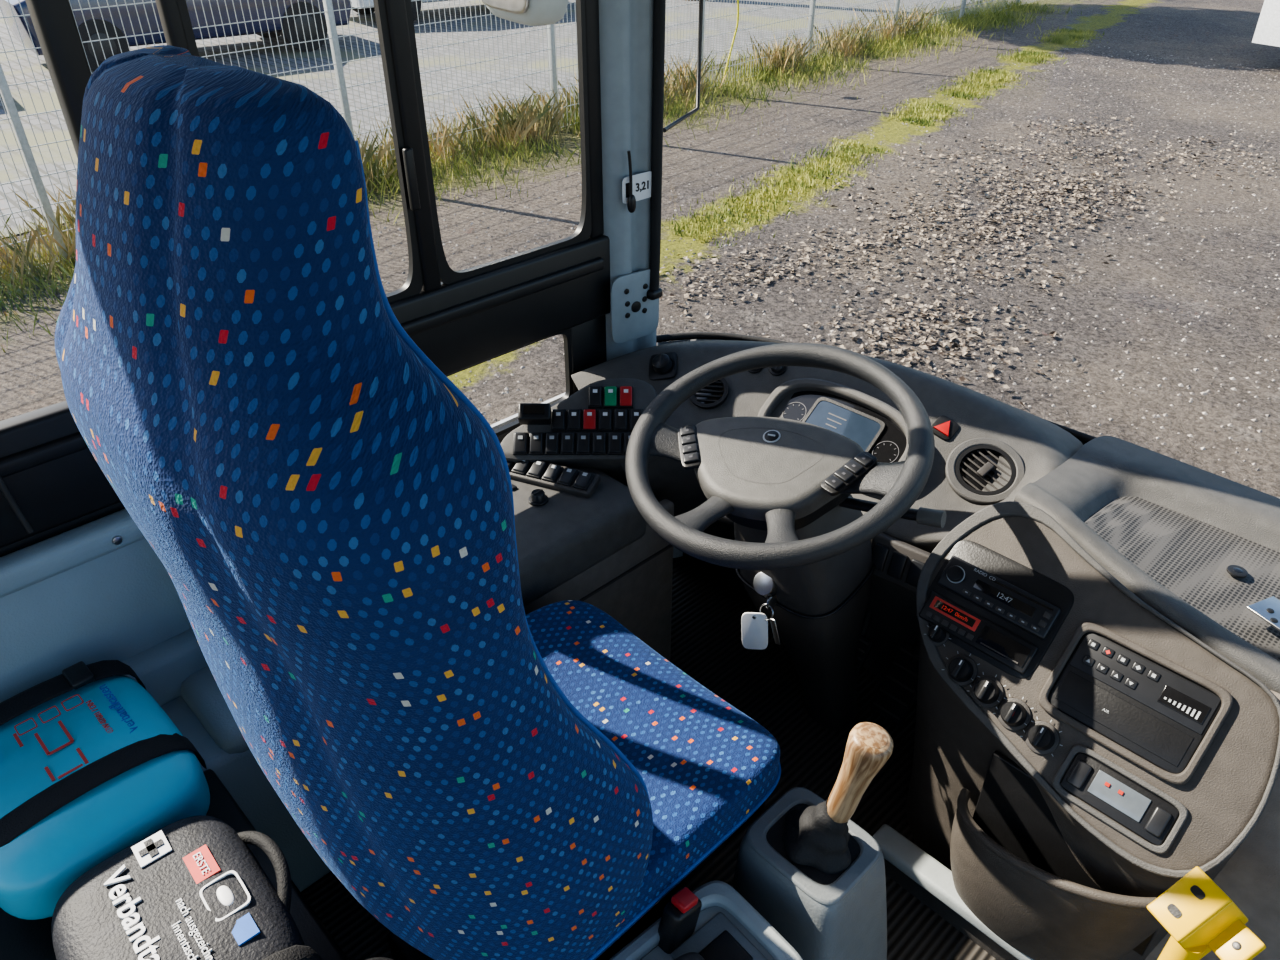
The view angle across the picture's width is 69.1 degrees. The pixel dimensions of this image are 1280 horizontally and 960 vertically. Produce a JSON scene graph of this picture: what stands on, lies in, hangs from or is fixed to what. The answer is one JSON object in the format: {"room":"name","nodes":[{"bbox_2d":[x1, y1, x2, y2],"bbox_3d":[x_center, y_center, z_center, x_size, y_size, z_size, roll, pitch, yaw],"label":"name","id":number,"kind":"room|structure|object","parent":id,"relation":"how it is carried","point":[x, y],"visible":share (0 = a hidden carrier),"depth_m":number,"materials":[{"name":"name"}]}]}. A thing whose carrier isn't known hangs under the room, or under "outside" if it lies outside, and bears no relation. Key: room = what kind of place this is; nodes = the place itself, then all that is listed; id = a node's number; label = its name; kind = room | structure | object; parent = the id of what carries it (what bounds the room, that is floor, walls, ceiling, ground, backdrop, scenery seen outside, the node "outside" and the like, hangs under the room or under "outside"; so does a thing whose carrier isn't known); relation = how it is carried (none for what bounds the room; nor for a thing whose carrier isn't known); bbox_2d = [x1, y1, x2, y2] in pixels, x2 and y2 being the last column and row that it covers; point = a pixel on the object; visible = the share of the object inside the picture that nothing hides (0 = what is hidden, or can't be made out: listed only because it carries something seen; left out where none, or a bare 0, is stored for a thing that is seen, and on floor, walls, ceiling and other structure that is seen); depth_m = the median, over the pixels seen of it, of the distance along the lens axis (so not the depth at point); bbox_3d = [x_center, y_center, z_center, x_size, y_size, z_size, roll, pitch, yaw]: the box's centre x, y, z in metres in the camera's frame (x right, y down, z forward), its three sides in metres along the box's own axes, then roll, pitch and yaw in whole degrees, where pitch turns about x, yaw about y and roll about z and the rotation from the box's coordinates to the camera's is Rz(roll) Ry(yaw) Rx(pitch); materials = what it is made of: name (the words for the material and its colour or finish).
{"room":"bus driver's cab","nodes":[
{"label":"bus driver's cab","id":0,"kind":"room"},
{"bbox_2d":[0,0,606,556],"bbox_3d":[-0.894,0.065,1.299,2.560,2.160,0.044,-28,43,-35],"label":"wall","id":1,"kind":"structure","parent":0,"point":[588,339],"depth_m":1.73,"materials":[{"name":"black plastic"}]},
{"bbox_2d":[25,0,90,157],"bbox_3d":[-0.702,-0.547,1.116,0.040,0.940,0.037,-28,43,-35],"label":"pillar","id":2,"kind":"structure","parent":1,"relation":"attached to","point":[54,23],"depth_m":1.12,"materials":[{"name":"black metal"}]},
{"bbox_2d":[0,235,610,547],"bbox_3d":[-0.940,0.039,1.235,2.440,0.170,0.037,-28,43,-35],"label":"sill","id":3,"kind":"structure","parent":1,"relation":"attached to","point":[65,489],"depth_m":1.68,"materials":[{"name":"black plastic"}]},
{"bbox_2d":[0,476,33,533],"bbox_3d":[-0.851,0.011,1.245,0.021,0.151,0.008,-10,35,-14],"label":"rod","id":4,"kind":"object","parent":3,"relation":"attached to","point":[3,487],"visible":1,"depth_m":1.26,"materials":[{"name":"metal"}]},
{"bbox_2d":[155,0,189,51],"bbox_3d":[-0.607,-0.603,1.198,0.022,0.940,0.027,-28,43,-35],"label":"window post","id":5,"kind":"object","parent":3,"relation":"on","point":[168,10],"visible":0.2,"depth_m":1.20,"materials":[{"name":"black metal"}]},
{"bbox_2d":[0,257,603,477],"bbox_3d":[-0.950,0.020,1.200,2.400,0.025,0.049,-28,43,-35],"label":"sill lip","id":6,"kind":"object","parent":3,"relation":"attached to","point":[29,458],"depth_m":1.65,"materials":[{"name":"black plastic"}]},
{"bbox_2d":[177,0,591,302],"bbox_3d":[-0.348,-0.739,1.399,0.695,0.940,0.013,-28,43,-35],"label":"window","id":7,"kind":"structure","parent":1,"relation":"in","point":[583,232],"depth_m":1.59,"materials":[{"name":"black rubber"}]},
{"bbox_2d":[384,0,440,291],"bbox_3d":[-0.372,-0.728,1.384,0.034,0.940,0.031,-28,43,-35],"label":"window post","id":8,"kind":"object","parent":1,"relation":"attached to","point":[396,13],"visible":0.8,"depth_m":1.48,"materials":[{"name":"black metal"}]},
{"bbox_2d":[448,328,572,435],"bbox_3d":[-0.352,-0.136,1.802,0.575,0.190,0.013,-28,43,-35],"label":"window","id":9,"kind":"structure","parent":1,"relation":"in","point":[566,334],"depth_m":1.93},
{"bbox_2d":[0,0,978,237],"bbox_3d":[-12.095,-17.048,29.656,52.000,0.001,51.550,-28,43,-35],"label":"yard","id":10,"kind":"structure","parent":0,"point":[713,7],"depth_m":13.23,"materials":[{"name":"grey concrete"}]},
{"bbox_2d":[0,0,351,70],"bbox_3d":[-6.544,-6.851,13.277,4.400,1.430,1.770,-24,41,-31],"label":"parked car","id":11,"kind":"object","parent":10,"relation":"on","point":[5,7],"visible":0.72,"depth_m":12.69,"materials":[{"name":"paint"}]},
{"bbox_2d":[351,0,451,20],"bbox_3d":[-3.498,-9.273,16.869,4.400,1.430,1.770,-24,41,-31],"label":"parked car","id":12,"kind":"object","parent":10,"relation":"on","point":[354,2],"visible":0.27,"depth_m":15.99,"materials":[{"name":"white paint"}]},
{"bbox_2d":[491,393,564,429],"bbox_3d":[-0.925,0.706,1.771,2.560,1.170,0.010,-28,43,-35],"label":"exterior skin","id":13,"kind":"object","parent":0,"point":[512,418],"visible":0.02,"depth_m":1.97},
{"bbox_2d":[599,0,656,360],"bbox_3d":[-0.024,-0.822,1.711,0.145,1.370,0.084,-28,43,-35],"label":"pillar","id":14,"kind":"structure","parent":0,"point":[625,26],"depth_m":1.77,"materials":[{"name":"grey metal"}]},
{"bbox_2d":[610,269,658,342],"bbox_3d":[-0.010,-0.367,1.966,0.124,0.150,0.004,-22,40,-29],"label":"plate","id":15,"kind":"object","parent":14,"relation":"attached to","point":[639,324],"depth_m":1.96,"materials":[{"name":"grey metal"}]},
{"bbox_2d":[631,301,640,311],"bbox_3d":[-0.008,-0.366,1.964,0.024,0.024,0.002,-22,40,-29],"label":"bolt hole","id":16,"kind":"object","parent":14,"relation":"attached to","point":[636,306],"visible":1,"depth_m":1.96,"materials":[{"name":"black plastic"}]},
{"bbox_2d":[622,171,651,203],"bbox_3d":[-0.004,-0.574,1.826,0.080,0.052,0.001,-26,42,-33],"label":"sticker","id":17,"kind":"object","parent":14,"relation":"attached to","point":[638,178],"visible":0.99,"depth_m":1.82,"materials":[{"name":"white paper"}]},
{"bbox_2d":[626,183,628,197],"bbox_3d":[-0.022,-0.565,1.813,0.016,0.028,0.001,-27,42,-34],"label":"sticker icon","id":18,"kind":"object","parent":17,"relation":"attached to","point":[627,184],"depth_m":1.81},
{"bbox_2d":[636,180,648,191],"bbox_3d":[0.004,-0.578,1.832,0.033,0.019,0.001,-26,42,-33],"label":"text","id":19,"kind":"object","parent":14,"relation":"attached to","point":[643,188],"visible":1,"depth_m":1.83},
{"bbox_2d":[627,151,662,299],"bbox_3d":[0.008,-0.510,1.879,0.088,0.316,0.035,-28,43,-35],"label":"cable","id":20,"kind":"structure","parent":14,"relation":"attached to","point":[651,294],"depth_m":1.81,"materials":[{"name":"black plastic"}]},
{"bbox_2d":[627,194,635,212],"bbox_3d":[-0.016,-0.542,1.822,0.016,0.036,0.016,-28,43,-35],"label":"toggle","id":21,"kind":"object","parent":20,"relation":"attached to","point":[631,201],"visible":1,"depth_m":1.82,"materials":[{"name":"black plastic"}]},
{"bbox_2d":[649,0,665,289],"bbox_3d":[0.033,-0.889,1.646,0.032,1.166,0.022,-28,43,-35],"label":"cable conduit","id":22,"kind":"object","parent":14,"relation":"attached to","point":[659,6],"visible":1,"depth_m":1.79,"materials":[{"name":"black rubber"}]},
{"bbox_2d":[663,0,702,131],"bbox_3d":[0.083,-1.135,1.737,0.023,0.889,0.212,13,36,18],"label":"support","id":23,"kind":"object","parent":14,"relation":"attached to","point":[700,19],"visible":0.91,"depth_m":1.99,"materials":[{"name":"black metal"}]},
{"bbox_2d":[482,0,568,25],"bbox_3d":[-0.168,-1.243,1.706,0.494,0.749,0.151,27,42,34],"label":"mirror","id":24,"kind":"object","parent":23,"relation":"attached to","point":[525,12],"visible":1,"depth_m":1.88,"materials":[{"name":"plastic"}]},
{"bbox_2d":[482,0,528,13],"bbox_3d":[-0.285,-1.116,1.847,0.012,0.330,0.240,-21,39,-28],"label":"mirror glass","id":25,"kind":"object","parent":24,"relation":"attached to","point":[495,6],"depth_m":1.91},
{"bbox_2d":[0,0,1279,497],"bbox_3d":[0.466,-6.546,14.103,100.000,0.001,100.000,-28,43,-35],"label":"ground","id":26,"kind":"structure","parent":0,"point":[1222,31],"depth_m":7.42,"materials":[{"name":"grey gravel"}]},
{"bbox_2d":[0,1,950,297],"bbox_3d":[0.005,-4.589,10.765,1.682,0.510,15.336,24,41,31],"label":"weeds","id":27,"kind":"object","parent":26,"relation":"on","point":[523,122],"visible":0.52,"depth_m":9.32,"materials":[{"name":"green plant"}]},
{"bbox_2d":[0,0,1035,276],"bbox_3d":[1.086,-5.853,11.199,0.147,2.100,27.140,25,41,32],"label":"wire mesh fence","id":28,"kind":"object","parent":26,"relation":"on","point":[14,117],"visible":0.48,"depth_m":8.22,"materials":[{"name":"grey metal"}]},
{"bbox_2d":[0,0,1081,351],"bbox_3d":[0.446,-4.618,11.084,3.665,0.200,21.380,25,41,32],"label":"grass verge","id":29,"kind":"object","parent":26,"relation":"on","point":[967,20],"visible":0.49,"depth_m":10.82,"materials":[{"name":"green plant"}]},
{"bbox_2d":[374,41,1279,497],"bbox_3d":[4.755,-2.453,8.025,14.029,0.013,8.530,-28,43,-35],"label":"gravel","id":30,"kind":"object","parent":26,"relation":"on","point":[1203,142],"visible":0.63,"depth_m":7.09,"materials":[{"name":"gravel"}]},
{"bbox_2d":[661,27,1107,247],"bbox_3d":[3.846,-4.661,11.255,1.224,0.080,12.225,21,39,28],"label":"grass strip","id":31,"kind":"object","parent":26,"relation":"on","point":[985,81],"visible":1,"depth_m":8.88,"materials":[{"name":"green plant"}]},
{"bbox_2d":[659,112,1277,406],"bbox_3d":[3.066,-2.303,7.770,3.185,0.043,8.262,27,42,34],"label":"stones","id":32,"kind":"object","parent":26,"relation":"on","point":[951,336],"visible":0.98,"depth_m":7.03,"materials":[{"name":"stone"}]},
{"bbox_2d":[1252,0,1279,46],"bbox_3d":[10.922,-6.738,12.332,5.250,2.300,1.950,-17,37,-23],"label":"van","id":33,"kind":"object","parent":26,"relation":"on","point":[1267,32],"visible":1,"depth_m":12.21,"materials":[{"name":"white paint"}]},
{"bbox_2d":[301,556,996,959],"bbox_3d":[-0.095,1.078,1.245,2.860,0.060,2.010,-28,43,-35],"label":"floor","id":34,"kind":"structure","parent":0,"point":[764,685],"depth_m":1.95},
{"bbox_2d":[0,508,330,891],"bbox_3d":[-0.933,0.524,1.346,1.000,0.745,0.240,-28,43,-35],"label":"wall panel","id":35,"kind":"object","parent":34,"relation":"on","point":[97,590],"visible":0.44,"depth_m":1.43,"materials":[{"name":"plastic"}]},
{"bbox_2d":[180,666,248,753],"bbox_3d":[-0.653,0.340,1.548,0.180,0.065,0.240,-28,43,-35],"label":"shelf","id":36,"kind":"object","parent":35,"relation":"attached to","point":[203,705],"depth_m":1.47,"materials":[{"name":"grey plastic"}]},
{"bbox_2d":[0,769,348,959],"bbox_3d":[-0.736,0.864,1.133,0.775,0.420,0.548,-28,43,-35],"label":"equipment box","id":37,"kind":"object","parent":34,"relation":"on","point":[20,939],"visible":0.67,"depth_m":1.19,"materials":[{"name":"plastic"}]},
{"bbox_2d":[0,660,209,919],"bbox_3d":[-0.771,0.411,1.266,0.292,0.137,0.340,-28,43,-35],"label":"pouch","id":38,"kind":"object","parent":37,"relation":"on","point":[92,765],"visible":0.98,"depth_m":1.21,"materials":[{"name":"fabric"}]},
{"bbox_2d":[51,815,322,959],"bbox_3d":[-0.529,0.553,1.095,0.259,0.148,0.317,-28,43,-35],"label":"bag","id":39,"kind":"object","parent":37,"relation":"on","point":[192,888],"visible":1,"depth_m":1.07,"materials":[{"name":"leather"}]},
{"bbox_2d":[366,957,393,959],"bbox_3d":[-0.282,0.614,1.044,0.093,0.086,0.129,-28,43,-35],"label":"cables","id":40,"kind":"object","parent":37,"relation":"on","point":[374,958],"visible":1,"depth_m":1.07,"materials":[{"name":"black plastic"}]},
{"bbox_2d":[55,45,780,959],"bbox_3d":[-0.165,0.231,1.157,0.678,1.442,0.562,-28,43,-35],"label":"seat","id":41,"kind":"object","parent":34,"relation":"on","point":[330,518],"visible":1,"depth_m":0.67,"materials":[{"name":"blue fabric"}]},
{"bbox_2d":[526,600,779,959],"bbox_3d":[-0.126,0.411,1.338,0.540,0.098,0.484,-28,43,-35],"label":"seat cushion","id":42,"kind":"object","parent":41,"relation":"on","point":[705,766],"depth_m":1.34,"materials":[{"name":"blue fabric"}]},
{"bbox_2d":[608,880,802,959],"bbox_3d":[0.069,0.774,1.248,0.244,0.441,0.181,-25,41,-32],"label":"tray","id":43,"kind":"object","parent":34,"relation":"on","point":[728,927],"visible":0.93,"depth_m":1.19,"materials":[{"name":"grey plastic"}]},
{"bbox_2d":[734,494,871,730],"bbox_3d":[0.316,0.244,1.741,0.379,0.795,0.212,-28,43,-35],"label":"column shroud","id":44,"kind":"structure","parent":34,"relation":"on","point":[823,652],"depth_m":1.61,"materials":[{"name":"plastic"}]},
{"bbox_2d":[717,516,733,526],"bbox_3d":[0.165,0.071,1.648,0.090,0.020,0.020,19,38,25],"label":"lever","id":45,"kind":"object","parent":44,"relation":"attached to","point":[725,520],"visible":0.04,"depth_m":1.64,"materials":[{"name":"black plastic"}]},
{"bbox_2d":[741,594,779,649],"bbox_3d":[0.207,0.246,1.599,0.062,0.114,0.057,-4,34,-6],"label":"keys","id":46,"kind":"object","parent":44,"relation":"attached to","point":[754,626],"visible":0.95,"depth_m":1.60,"materials":[{"name":"metal"}]},
{"bbox_2d":[753,572,776,594],"bbox_3d":[0.213,0.175,1.574,0.037,0.044,0.040,-28,43,-35],"label":"lock","id":47,"kind":"object","parent":44,"relation":"attached to","point":[763,584],"visible":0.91,"depth_m":1.56,"materials":[{"name":"metal"}]},
{"bbox_2d":[625,343,934,569],"bbox_3d":[0.206,-0.042,1.440,0.452,0.193,0.471,-28,43,-35],"label":"steering wheel","id":48,"kind":"object","parent":44,"relation":"attached to","point":[776,476],"visible":1,"depth_m":1.40,"materials":[{"name":"plastic"}]},
{"bbox_2d":[735,565,875,618],"bbox_3d":[0.291,0.145,1.644,0.195,0.063,0.225,-28,43,-35],"label":"shroud seam","id":49,"kind":"object","parent":44,"relation":"attached to","point":[872,570],"visible":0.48,"depth_m":1.58,"materials":[{"name":"black plastic"}]},
{"bbox_2d":[839,497,917,520],"bbox_3d":[0.365,0.043,1.435,0.136,0.043,0.019,21,40,28],"label":"stalk","id":50,"kind":"object","parent":44,"relation":"attached to","point":[852,503],"visible":0.56,"depth_m":1.44,"materials":[{"name":"black plastic"}]},
{"bbox_2d":[916,507,945,527],"bbox_3d":[0.434,0.056,1.386,0.041,0.032,0.026,20,39,27],"label":"stalk","id":51,"kind":"object","parent":50,"relation":"attached to","point":[925,516],"visible":1,"depth_m":1.38,"materials":[{"name":"plastic"}]},
{"bbox_2d":[733,722,892,959],"bbox_3d":[0.254,0.590,1.322,0.210,0.663,0.210,-28,43,-35],"label":"gear shifter","id":52,"kind":"object","parent":34,"relation":"on","point":[817,877],"visible":0.98,"depth_m":1.25,"materials":[{"name":"grey plastic"}]},
{"bbox_2d":[501,340,1279,959],"bbox_3d":[0.497,0.413,1.516,1.110,0.756,1.944,-28,43,-35],"label":"dashboard","id":53,"kind":"object","parent":34,"relation":"on","point":[1201,548],"visible":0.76,"depth_m":1.66,"materials":[{"name":"plastic"}]},
{"bbox_2d":[514,433,526,452],"bbox_3d":[-0.232,-0.072,1.803,0.024,0.010,0.041,0,75,0],"label":"rocker switch","id":54,"kind":"object","parent":53,"relation":"attached to","point":[520,439],"depth_m":1.80,"materials":[{"name":"plastic"}]},
{"bbox_2d":[513,460,529,471],"bbox_3d":[-0.229,-0.029,1.802,0.024,0.010,0.035,13,56,19],"label":"rocker switch","id":55,"kind":"object","parent":53,"relation":"attached to","point":[518,465],"depth_m":1.80,"materials":[{"name":"plastic"}]},
{"bbox_2d":[530,433,542,452],"bbox_3d":[-0.201,-0.072,1.803,0.024,0.010,0.041,0,75,0],"label":"rocker switch","id":56,"kind":"object","parent":53,"relation":"attached to","point":[536,439],"depth_m":1.80,"materials":[{"name":"plastic"}]},
{"bbox_2d":[528,460,545,475],"bbox_3d":[-0.198,-0.022,1.791,0.024,0.010,0.035,13,56,19],"label":"rocker switch","id":57,"kind":"object","parent":53,"relation":"attached to","point":[535,467],"depth_m":1.79,"materials":[{"name":"plastic"}]},
{"bbox_2d":[545,433,557,452],"bbox_3d":[-0.171,-0.072,1.803,0.024,0.010,0.041,0,75,0],"label":"rocker switch","id":58,"kind":"object","parent":53,"relation":"attached to","point":[551,439],"depth_m":1.80,"materials":[{"name":"plastic"}]},
{"bbox_2d":[543,464,560,479],"bbox_3d":[-0.168,-0.015,1.780,0.024,0.010,0.035,13,56,19],"label":"rocker switch","id":59,"kind":"object","parent":53,"relation":"attached to","point":[550,471],"depth_m":1.78,"materials":[{"name":"plastic"}]},
{"bbox_2d":[552,409,564,428],"bbox_3d":[-0.160,-0.118,1.821,0.024,0.010,0.041,0,75,0],"label":"rocker switch","id":60,"kind":"object","parent":53,"relation":"attached to","point":[558,415],"depth_m":1.82,"materials":[{"name":"plastic"}]},
{"bbox_2d":[561,433,573,452],"bbox_3d":[-0.140,-0.072,1.803,0.024,0.010,0.041,0,75,0],"label":"rocker switch","id":61,"kind":"object","parent":53,"relation":"attached to","point":[567,439],"depth_m":1.80,"materials":[{"name":"plastic"}]},
{"bbox_2d":[559,467,576,483],"bbox_3d":[-0.137,-0.007,1.769,0.024,0.010,0.035,13,56,19],"label":"rocker switch","id":62,"kind":"object","parent":53,"relation":"attached to","point":[567,475],"depth_m":1.77,"materials":[{"name":"plastic"}]},
{"bbox_2d":[568,409,579,428],"bbox_3d":[-0.129,-0.118,1.821,0.024,0.010,0.041,0,75,0],"label":"rocker switch","id":63,"kind":"object","parent":53,"relation":"attached to","point":[573,414],"depth_m":1.82,"materials":[{"name":"plastic"}]},
{"bbox_2d":[511,467,646,606],"bbox_3d":[-0.278,0.098,1.741,0.500,0.100,0.345,-28,43,-35],"label":"shelf","id":64,"kind":"object","parent":53,"relation":"attached to","point":[566,536],"depth_m":1.70,"materials":[{"name":"plastic"}]},
{"bbox_2d":[574,471,591,487],"bbox_3d":[-0.107,0.000,1.759,0.024,0.010,0.035,13,56,19],"label":"rocker switch","id":65,"kind":"object","parent":53,"relation":"attached to","point":[582,479],"depth_m":1.75,"materials":[{"name":"plastic"}]},
{"bbox_2d":[577,433,589,452],"bbox_3d":[-0.110,-0.072,1.803,0.024,0.010,0.041,0,75,0],"label":"rocker switch","id":66,"kind":"object","parent":53,"relation":"attached to","point":[583,439],"depth_m":1.80,"materials":[{"name":"plastic"}]},
{"bbox_2d":[583,409,595,428],"bbox_3d":[-0.099,-0.118,1.821,0.024,0.010,0.041,0,75,0],"label":"rocker switch","id":67,"kind":"object","parent":53,"relation":"attached to","point":[589,415],"depth_m":1.82,"materials":[{"name":"red plastic"}]},
{"bbox_2d":[589,386,600,405],"bbox_3d":[-0.089,-0.165,1.839,0.024,0.010,0.041,0,75,0],"label":"rocker switch","id":68,"kind":"object","parent":53,"relation":"attached to","point":[594,391],"depth_m":1.83,"materials":[{"name":"plastic"}]},
{"bbox_2d":[593,433,604,452],"bbox_3d":[-0.079,-0.072,1.803,0.024,0.010,0.041,0,75,0],"label":"rocker switch","id":69,"kind":"object","parent":53,"relation":"attached to","point":[598,438],"depth_m":1.80,"materials":[{"name":"plastic"}]},
{"bbox_2d":[524,499,673,660],"bbox_3d":[-0.125,0.345,1.831,0.520,0.500,0.030,-28,43,-35],"label":"shelf","id":70,"kind":"object","parent":53,"relation":"attached to","point":[626,575],"depth_m":1.81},
{"bbox_2d":[599,409,610,428],"bbox_3d":[-0.068,-0.118,1.821,0.024,0.010,0.041,0,75,0],"label":"rocker switch","id":71,"kind":"object","parent":53,"relation":"attached to","point":[604,414],"depth_m":1.82,"materials":[{"name":"plastic"}]},
{"bbox_2d":[604,386,616,405],"bbox_3d":[-0.058,-0.165,1.839,0.024,0.010,0.041,0,75,0],"label":"rocker switch","id":72,"kind":"object","parent":53,"relation":"attached to","point":[610,392],"depth_m":1.83,"materials":[{"name":"green plastic"}]},
{"bbox_2d":[609,433,620,452],"bbox_3d":[-0.049,-0.072,1.803,0.024,0.010,0.041,0,75,0],"label":"rocker switch","id":73,"kind":"object","parent":53,"relation":"attached to","point":[614,438],"depth_m":1.80,"materials":[{"name":"plastic"}]},
{"bbox_2d":[615,409,626,428],"bbox_3d":[-0.038,-0.118,1.821,0.024,0.010,0.041,0,75,0],"label":"rocker switch","id":74,"kind":"object","parent":53,"relation":"attached to","point":[620,414],"depth_m":1.82,"materials":[{"name":"plastic"}]},
{"bbox_2d":[620,386,631,405],"bbox_3d":[-0.028,-0.165,1.839,0.024,0.010,0.041,0,75,0],"label":"rocker switch","id":75,"kind":"object","parent":53,"relation":"attached to","point":[625,391],"depth_m":1.83,"materials":[{"name":"red plastic"}]},
{"bbox_2d":[624,433,630,452],"bbox_3d":[-0.018,-0.072,1.803,0.024,0.010,0.041,0,75,0],"label":"rocker switch","id":76,"kind":"object","parent":53,"relation":"attached to","point":[626,435],"depth_m":1.80,"materials":[{"name":"plastic"}]},
{"bbox_2d":[630,409,641,428],"bbox_3d":[-0.007,-0.118,1.821,0.024,0.010,0.041,0,75,0],"label":"rocker switch","id":77,"kind":"object","parent":53,"relation":"attached to","point":[635,414],"depth_m":1.82,"materials":[{"name":"plastic"}]},
{"bbox_2d":[649,352,676,380],"bbox_3d":[0.048,-0.234,1.917,0.059,0.040,0.066,2,34,3],"label":"knob","id":78,"kind":"object","parent":53,"relation":"attached to","point":[662,365],"depth_m":1.90,"materials":[{"name":"black plastic"}]},
{"bbox_2d":[695,381,722,401],"bbox_3d":[0.138,-0.177,1.862,0.059,0.033,0.062,-28,43,-35],"label":"vent","id":79,"kind":"object","parent":53,"relation":"attached to","point":[713,392],"depth_m":1.86,"materials":[{"name":"black plastic"}]},
{"bbox_2d":[690,378,728,408],"bbox_3d":[0.138,-0.178,1.861,0.074,0.048,0.080,-28,43,-35],"label":"air vent","id":80,"kind":"object","parent":53,"relation":"attached to","point":[715,395],"depth_m":1.85,"materials":[{"name":"black plastic"}]},
{"bbox_2d":[758,378,907,461],"bbox_3d":[0.367,-0.091,1.733,0.320,0.032,0.172,29,78,36],"label":"cluster","id":81,"kind":"object","parent":53,"relation":"attached to","point":[876,424],"depth_m":1.75,"materials":[{"name":"plastic"}]},
{"bbox_2d":[933,421,949,436],"bbox_3d":[0.551,-0.096,1.679,0.032,0.009,0.029,38,77,24],"label":"switch","id":82,"kind":"object","parent":53,"relation":"attached to","point":[940,428],"depth_m":1.68,"materials":[{"name":"red plastic"}]},
{"bbox_2d":[945,438,1024,503],"bbox_3d":[0.602,-0.015,1.621,0.121,0.072,0.130,-28,43,-35],"label":"air vent","id":83,"kind":"object","parent":53,"relation":"attached to","point":[977,470],"depth_m":1.62,"materials":[{"name":"black plastic"}]},
{"bbox_2d":[960,449,1010,490],"bbox_3d":[0.602,-0.015,1.623,0.074,0.049,0.082,-28,43,-35],"label":"vent","id":84,"kind":"object","parent":53,"relation":"attached to","point":[980,469],"depth_m":1.62,"materials":[{"name":"plastic"}]},
{"bbox_2d":[1084,496,1279,660],"bbox_3d":[1.052,0.251,1.247,0.277,0.052,0.904,-28,43,-35],"label":"tray","id":85,"kind":"object","parent":53,"relation":"on","point":[1218,562],"depth_m":1.43,"materials":[{"name":"black plastic"}]},
{"bbox_2d":[872,824,1032,959],"bbox_3d":[0.590,0.764,1.572,0.055,0.105,0.460,-28,43,-35],"label":"metal strip","id":86,"kind":"object","parent":34,"relation":"on","point":[907,864],"depth_m":1.62,"materials":[{"name":"metal"}]},
{"bbox_2d":[905,501,1279,959],"bbox_3d":[0.640,0.453,1.468,0.332,0.727,0.546,-19,39,-26],"label":"control console","id":87,"kind":"object","parent":34,"relation":"on","point":[1079,752],"visible":0.95,"depth_m":1.34,"materials":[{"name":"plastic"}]},
{"bbox_2d":[974,568,995,580],"bbox_3d":[0.529,0.145,1.426,0.035,0.001,0.005,30,89,37],"label":"print","id":88,"kind":"object","parent":87,"relation":"on","point":[975,568],"depth_m":1.43},
{"bbox_2d":[1052,745,1187,853],"bbox_3d":[0.645,0.429,1.255,0.058,0.058,0.156,-28,43,-35],"label":"control panel","id":89,"kind":"object","parent":87,"relation":"attached to","point":[1115,798],"depth_m":1.25,"materials":[{"name":"black plastic"}]},
{"bbox_2d":[657,339,1085,557],"bbox_3d":[0.874,0.492,2.024,1.964,1.240,0.196,23,40,30],"label":"front skin","id":90,"kind":"object","parent":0,"point":[676,553],"visible":0.08,"depth_m":2.12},
{"bbox_2d":[656,332,1096,442],"bbox_3d":[0.810,0.013,1.608,0.302,0.016,1.942,-28,43,-35],"label":"seal","id":91,"kind":"object","parent":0,"point":[1083,437],"depth_m":2.10,"materials":[{"name":"black rubber"}]},
{"bbox_2d":[1147,867,1265,959],"bbox_3d":[0.693,0.722,1.254,0.095,0.521,0.100,-13,36,-18],"label":"bracket","id":92,"kind":"object","parent":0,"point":[1199,917],"visible":1,"depth_m":1.13,"materials":[{"name":"metal"}]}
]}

